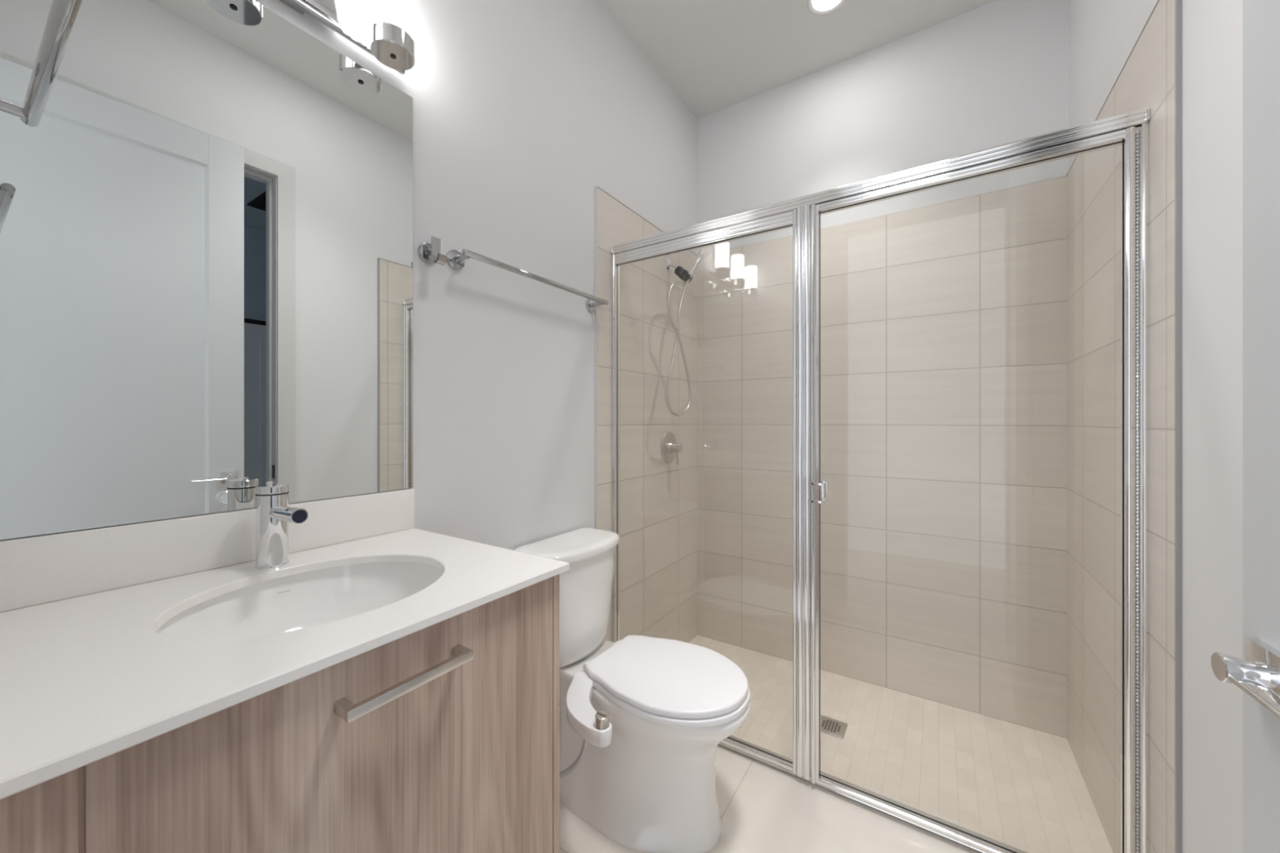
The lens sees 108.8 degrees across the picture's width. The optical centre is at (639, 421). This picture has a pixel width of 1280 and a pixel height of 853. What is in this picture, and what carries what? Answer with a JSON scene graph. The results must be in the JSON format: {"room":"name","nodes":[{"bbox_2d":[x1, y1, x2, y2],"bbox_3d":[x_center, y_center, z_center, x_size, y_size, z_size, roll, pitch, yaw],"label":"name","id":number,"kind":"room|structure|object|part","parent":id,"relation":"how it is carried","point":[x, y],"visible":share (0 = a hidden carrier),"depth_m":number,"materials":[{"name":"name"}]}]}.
{"room":"bathroom","nodes":[
{"label":"bathroom","id":0,"kind":"room"},
{"bbox_2d":[0,0,697,711],"bbox_3d":[-0.366,-0.201,1.637,0.126,3.009,2.587,0,0,33],"label":"wall","id":1,"kind":"structure","parent":0,"point":[521,108],"depth_m":1.60,"materials":[{"name":"white paint"}]},
{"bbox_2d":[0,0,412,540],"bbox_3d":[-0.771,-0.331,0.903,0.005,1.006,0.670,0,0,33],"label":"wall mirror","id":2,"kind":"object","parent":1,"relation":"attached to","point":[206,215],"visible":1,"depth_m":0.84,"materials":[{"name":"grey mirror"}]},
{"bbox_2d":[0,488,414,612],"bbox_3d":[-0.766,0.223,0.897,0.020,0.100,0.668,0,0,33],"label":"backsplash","id":3,"kind":"structure","parent":1,"relation":"attached to","point":[51,567],"depth_m":0.79,"materials":[{"name":"white stone"}]},
{"bbox_2d":[279,0,415,75],"bbox_3d":[-0.723,-0.944,0.866,0.126,0.197,0.615,0,0,33],"label":"vanity light","id":4,"kind":"object","parent":1,"relation":"attached to","point":[392,43],"visible":1,"depth_m":1.03,"materials":[{"name":"silver metal"}]},
{"bbox_3d":[-0.574,-0.966,1.066,0.084,0.153,0.084,0,0,33],"label":"lamp shade","id":5,"kind":"part","parent":4,"relation":"part of","materials":[{"name":"white glass"}]},
{"bbox_2d":[417,235,447,265],"bbox_3d":[-0.538,-0.445,1.204,0.069,0.072,0.054,0,0,33],"label":"robe hook","id":6,"kind":"object","parent":1,"relation":"attached to","point":[428,253],"visible":1,"depth_m":1.20,"materials":[{"name":"grey metal"}]},
{"bbox_3d":[-0.547,-0.447,1.210,0.032,0.015,0.015,0,0,33],"label":"post","id":7,"kind":"part","parent":6,"relation":"part of","materials":[{"name":"grey metal"}]},
{"bbox_3d":[-0.523,-0.445,1.195,0.034,0.072,0.024,0,0,33],"label":"hook blade","id":8,"kind":"part","parent":6,"relation":"part of","materials":[{"name":"grey metal"}]},
{"bbox_2d":[446,248,608,312],"bbox_3d":[-0.327,-0.454,1.526,0.072,0.056,0.658,0,0,33],"label":"towel bar","id":9,"kind":"object","parent":1,"relation":"attached to","point":[455,260],"visible":1,"depth_m":1.38,"materials":[{"name":"grey metal"}]},
{"bbox_3d":[-0.493,-0.455,1.274,0.053,0.021,0.018,0,0,33],"label":"post","id":10,"kind":"part","parent":9,"relation":"part of","materials":[{"name":"grey metal"}]},
{"bbox_3d":[-0.165,-0.455,1.779,0.053,0.021,0.018,0,0,33],"label":"post","id":11,"kind":"part","parent":9,"relation":"part of","materials":[{"name":"grey metal"}]},
{"bbox_2d":[595,185,597,528],"bbox_3d":[-0.174,0.120,1.821,0.008,2.106,0.008,0,0,33],"label":"trim","id":12,"kind":"structure","parent":1,"relation":"attached to","point":[596,186],"depth_m":1.82,"materials":[{"name":"white tile"}]},
{"bbox_2d":[597,186,697,255],"bbox_3d":[0.074,-0.932,2.204,0.007,0.003,0.905,0,0,33],"label":"trim","id":13,"kind":"structure","parent":1,"relation":"attached to","point":[597,187],"depth_m":2.02,"materials":[{"name":"grey tile"}]},
{"bbox_2d":[660,431,682,465],"bbox_3d":[0.173,0.136,2.287,0.070,0.165,0.156,0,0,33],"label":"shower valve","id":14,"kind":"object","parent":1,"relation":"attached to","point":[669,447],"visible":1,"depth_m":2.27,"materials":[{"name":"silver metal"}]},
{"bbox_3d":[0.176,0.131,2.285,0.062,0.048,0.048,0,0,33],"label":"stem","id":15,"kind":"part","parent":14,"relation":"part of","materials":[{"name":"silver metal"}]},
{"bbox_3d":[0.186,0.168,2.278,0.010,0.100,0.014,0,0,33],"label":"lever","id":16,"kind":"part","parent":14,"relation":"part of","materials":[{"name":"silver metal"}]},
{"bbox_2d":[664,244,714,416],"bbox_3d":[0.208,-0.443,2.183,0.241,0.839,0.254,0,0,33],"label":"shower","id":17,"kind":"object","parent":1,"relation":"attached to","point":[704,252],"visible":0.98,"depth_m":2.20,"materials":[{"name":"silver metal"}]},
{"bbox_3d":[0.175,-0.764,2.283,0.054,0.054,0.019,0,0,33],"label":"arm","id":18,"kind":"part","parent":17,"relation":"part of","materials":[{"name":"silver metal"}]},
{"bbox_2d":[602,0,996,119],"bbox_3d":[-0.041,-1.756,0.603,1.798,0.100,3.967,0,0,33],"label":"ceiling","id":19,"kind":"structure","parent":0,"point":[715,55],"depth_m":2.02,"materials":[{"name":"white paint"}]},
{"bbox_2d":[806,0,845,15],"bbox_3d":[0.755,-1.703,1.845,0.160,0.006,0.160,0,0,33],"label":"recessed light","id":20,"kind":"object","parent":19,"relation":"in","point":[821,7],"visible":1,"depth_m":1.88,"materials":[{"name":"white glass"}]},
{"bbox_2d":[559,635,1113,852],"bbox_3d":[-0.073,1.218,0.553,1.798,0.090,3.847,0,0,33],"label":"floor","id":21,"kind":"structure","parent":0,"point":[1024,788],"depth_m":1.52,"materials":[{"name":"tile"}]},
{"bbox_2d":[0,573,559,852],"bbox_3d":[-0.540,0.731,0.743,0.565,0.884,0.653,0,0,33],"label":"vanity cabinet","id":22,"kind":"object","parent":21,"relation":"on","point":[442,736],"visible":0.86,"depth_m":0.58,"materials":[{"name":"brown wood"}]},
{"bbox_3d":[-0.497,0.682,0.379,0.027,0.782,0.086,0,0,33],"label":"filler panel","id":23,"kind":"part","parent":22,"relation":"part of","materials":[{"name":"brown wood"}]},
{"bbox_2d":[0,528,569,799],"bbox_3d":[-0.546,0.281,0.754,0.544,0.015,0.668,0,0,33],"label":"countertop","id":24,"kind":"structure","parent":22,"relation":"on","point":[86,679],"depth_m":0.56,"materials":[{"name":"white stone"}]},
{"bbox_2d":[254,481,308,568],"bbox_3d":[-0.658,0.195,0.845,0.146,0.158,0.051,0,0,33],"label":"faucet","id":25,"kind":"object","parent":24,"relation":"on","point":[273,514],"visible":1,"depth_m":0.85,"materials":[{"name":"silver metal"}]},
{"bbox_3d":[-0.641,0.168,0.834,0.106,0.030,0.027,0,0,33],"label":"spout","id":26,"kind":"part","parent":25,"relation":"part of","materials":[{"name":"silver metal"}]},
{"bbox_2d":[156,561,443,640],"bbox_3d":[-0.524,0.358,0.758,0.382,0.138,0.441,0,0,33],"label":"undermount sink","id":27,"kind":"object","parent":24,"relation":"in","point":[303,600],"visible":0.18,"depth_m":0.87,"materials":[{"name":"white ceramic"}]},
{"bbox_3d":[-0.307,0.345,0.614,0.034,0.013,0.172,0,0,33],"label":"handle","id":28,"kind":"part","parent":22,"relation":"part of","materials":[{"name":"silver metal"}]},
{"bbox_2d":[514,527,751,852],"bbox_3d":[-0.041,0.789,1.373,0.696,0.768,0.511,0,0,33],"label":"toilet","id":29,"kind":"object","parent":21,"relation":"on","point":[643,721],"visible":0.88,"depth_m":1.31,"materials":[{"name":"white ceramic"}]},
{"bbox_3d":[-0.218,0.421,1.553,0.202,0.032,0.384,0,0,33],"label":"tank lid","id":30,"kind":"part","parent":29,"relation":"part of","materials":[{"name":"white ceramic"}]},
{"bbox_3d":[-0.219,0.612,1.554,0.178,0.347,0.347,0,0,33],"label":"tank","id":31,"kind":"part","parent":29,"relation":"part of","materials":[{"name":"white ceramic"}]},
{"bbox_3d":[-0.096,0.748,1.152,0.039,0.030,0.039,0,0,33],"label":"control knob","id":32,"kind":"part","parent":29,"relation":"part of","materials":[{"name":"silver metal"}]},
{"bbox_3d":[0.007,0.980,1.427,0.675,0.386,0.345,0,0,33],"label":"bowl","id":33,"kind":"part","parent":29,"relation":"part of","materials":[{"name":"white ceramic"}]},
{"bbox_3d":[0.089,0.752,1.373,0.465,0.021,0.369,0,0,33],"label":"lid","id":34,"kind":"part","parent":29,"relation":"part of","materials":[{"name":"white plastic"}]},
{"bbox_3d":[0.092,0.774,1.371,0.468,0.019,0.369,0,0,33],"label":"seat","id":35,"kind":"part","parent":29,"relation":"part of","materials":[{"name":"white plastic"}]},
{"bbox_2d":[821,715,847,739],"bbox_3d":[0.752,1.201,1.804,0.104,0.004,0.103,0,0,33],"label":"shower drain","id":36,"kind":"object","parent":21,"relation":"on","point":[834,727],"visible":0.94,"depth_m":1.80,"materials":[{"name":"silver metal"}]},
{"bbox_2d":[610,106,1150,852],"bbox_3d":[0.539,0.222,1.496,1.545,1.900,0.070,0,0,33],"label":"shower door frame","id":37,"kind":"structure","parent":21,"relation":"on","point":[1130,131],"depth_m":1.33,"materials":[{"name":"silver metal"}]},
{"bbox_3d":[0.209,0.229,1.708,0.738,1.840,0.035,0,0,33],"label":"fixed panel frame","id":38,"kind":"part","parent":37,"relation":"part of","materials":[{"name":"silver metal"}]},
{"bbox_3d":[0.536,0.228,1.494,0.043,1.841,0.044,0,0,33],"label":"post","id":39,"kind":"part","parent":37,"relation":"part of","materials":[{"name":"silver metal"}]},
{"bbox_3d":[0.561,0.227,1.449,0.037,0.064,0.012,0,0,41],"label":"pull handle","id":40,"kind":"part","parent":37,"relation":"part of","materials":[{"name":"silver metal"}]},
{"bbox_3d":[0.590,0.227,1.494,0.038,0.064,0.014,0,0,25],"label":"pull handle","id":41,"kind":"part","parent":37,"relation":"part of","materials":[{"name":"silver metal"}]},
{"bbox_3d":[0.539,-0.710,1.496,1.543,0.035,0.038,0,0,33],"label":"header rail","id":42,"kind":"part","parent":37,"relation":"part of","materials":[{"name":"silver metal"}]},
{"bbox_3d":[0.860,0.231,1.281,0.728,1.840,0.044,0,0,33],"label":"door frame","id":43,"kind":"part","parent":37,"relation":"part of","materials":[{"name":"silver metal"}]},
{"bbox_2d":[697,0,1068,737],"bbox_3d":[1.005,-0.201,2.213,1.558,3.009,0.126,0,0,33],"label":"wall","id":44,"kind":"structure","parent":0,"point":[944,325],"depth_m":2.02,"materials":[{"name":"tile"}]},
{"bbox_2d":[1066,0,1242,852],"bbox_3d":[1.036,-0.201,0.726,0.126,3.009,2.587,0,0,33],"label":"wall","id":45,"kind":"structure","parent":0,"point":[1147,78],"depth_m":0.99,"materials":[{"name":"paint"}]},
{"bbox_2d":[1066,0,1159,175],"bbox_3d":[1.362,-0.932,1.339,0.007,0.003,0.952,0,0,33],"label":"trim","id":46,"kind":"structure","parent":45,"relation":"attached to","point":[1157,0],"depth_m":1.19,"materials":[{"name":"grey tile"}]},
{"bbox_2d":[1174,0,1182,852],"bbox_3d":[1.100,0.120,0.937,0.008,2.106,0.008,0,0,33],"label":"trim","id":47,"kind":"structure","parent":45,"relation":"attached to","point":[1178,3],"depth_m":0.93,"materials":[{"name":"white paint"}]},
{"bbox_3d":[-0.337,-0.201,0.147,1.558,3.009,0.120,0,0,33],"label":"wall","id":48,"kind":"structure","parent":0,"visible":0},
{"bbox_2d":[0,0,83,126],"bbox_3d":[-0.652,-0.387,0.468,0.372,0.052,0.074,0,0,33],"label":"towel bar","id":49,"kind":"object","parent":48,"relation":"attached to","point":[62,16],"visible":1,"depth_m":0.48,"materials":[{"name":"grey metal"}]},
{"bbox_3d":[-0.787,-0.387,0.555,0.014,0.014,0.057,0,0,33],"label":"post","id":50,"kind":"part","parent":49,"relation":"part of","materials":[{"name":"grey metal"}]},
{"bbox_3d":[-0.107,-0.014,-0.002,0.837,2.375,0.120,0,0,33],"label":"door","id":51,"kind":"structure","parent":48,"relation":"in","visible":0},
{"bbox_2d":[1210,0,1279,852],"bbox_3d":[0.431,-0.013,0.142,0.073,2.352,0.769,0,0,30],"label":"shaker door","id":52,"kind":"structure","parent":51,"relation":"attached to","point":[1257,673],"depth_m":0.45,"materials":[{"name":"grey paint"}]},
{"bbox_3d":[0.545,0.243,0.393,0.021,0.007,0.130,0,0,30],"label":"lever","id":53,"kind":"part","parent":52,"relation":"part of","materials":[{"name":"silver metal"}]},
{"bbox_3d":[0.449,-0.013,0.136,0.036,2.352,0.757,0,0,30],"label":"stile frame","id":54,"kind":"part","parent":52,"relation":"part of","materials":[{"name":"grey paint"}]}
]}

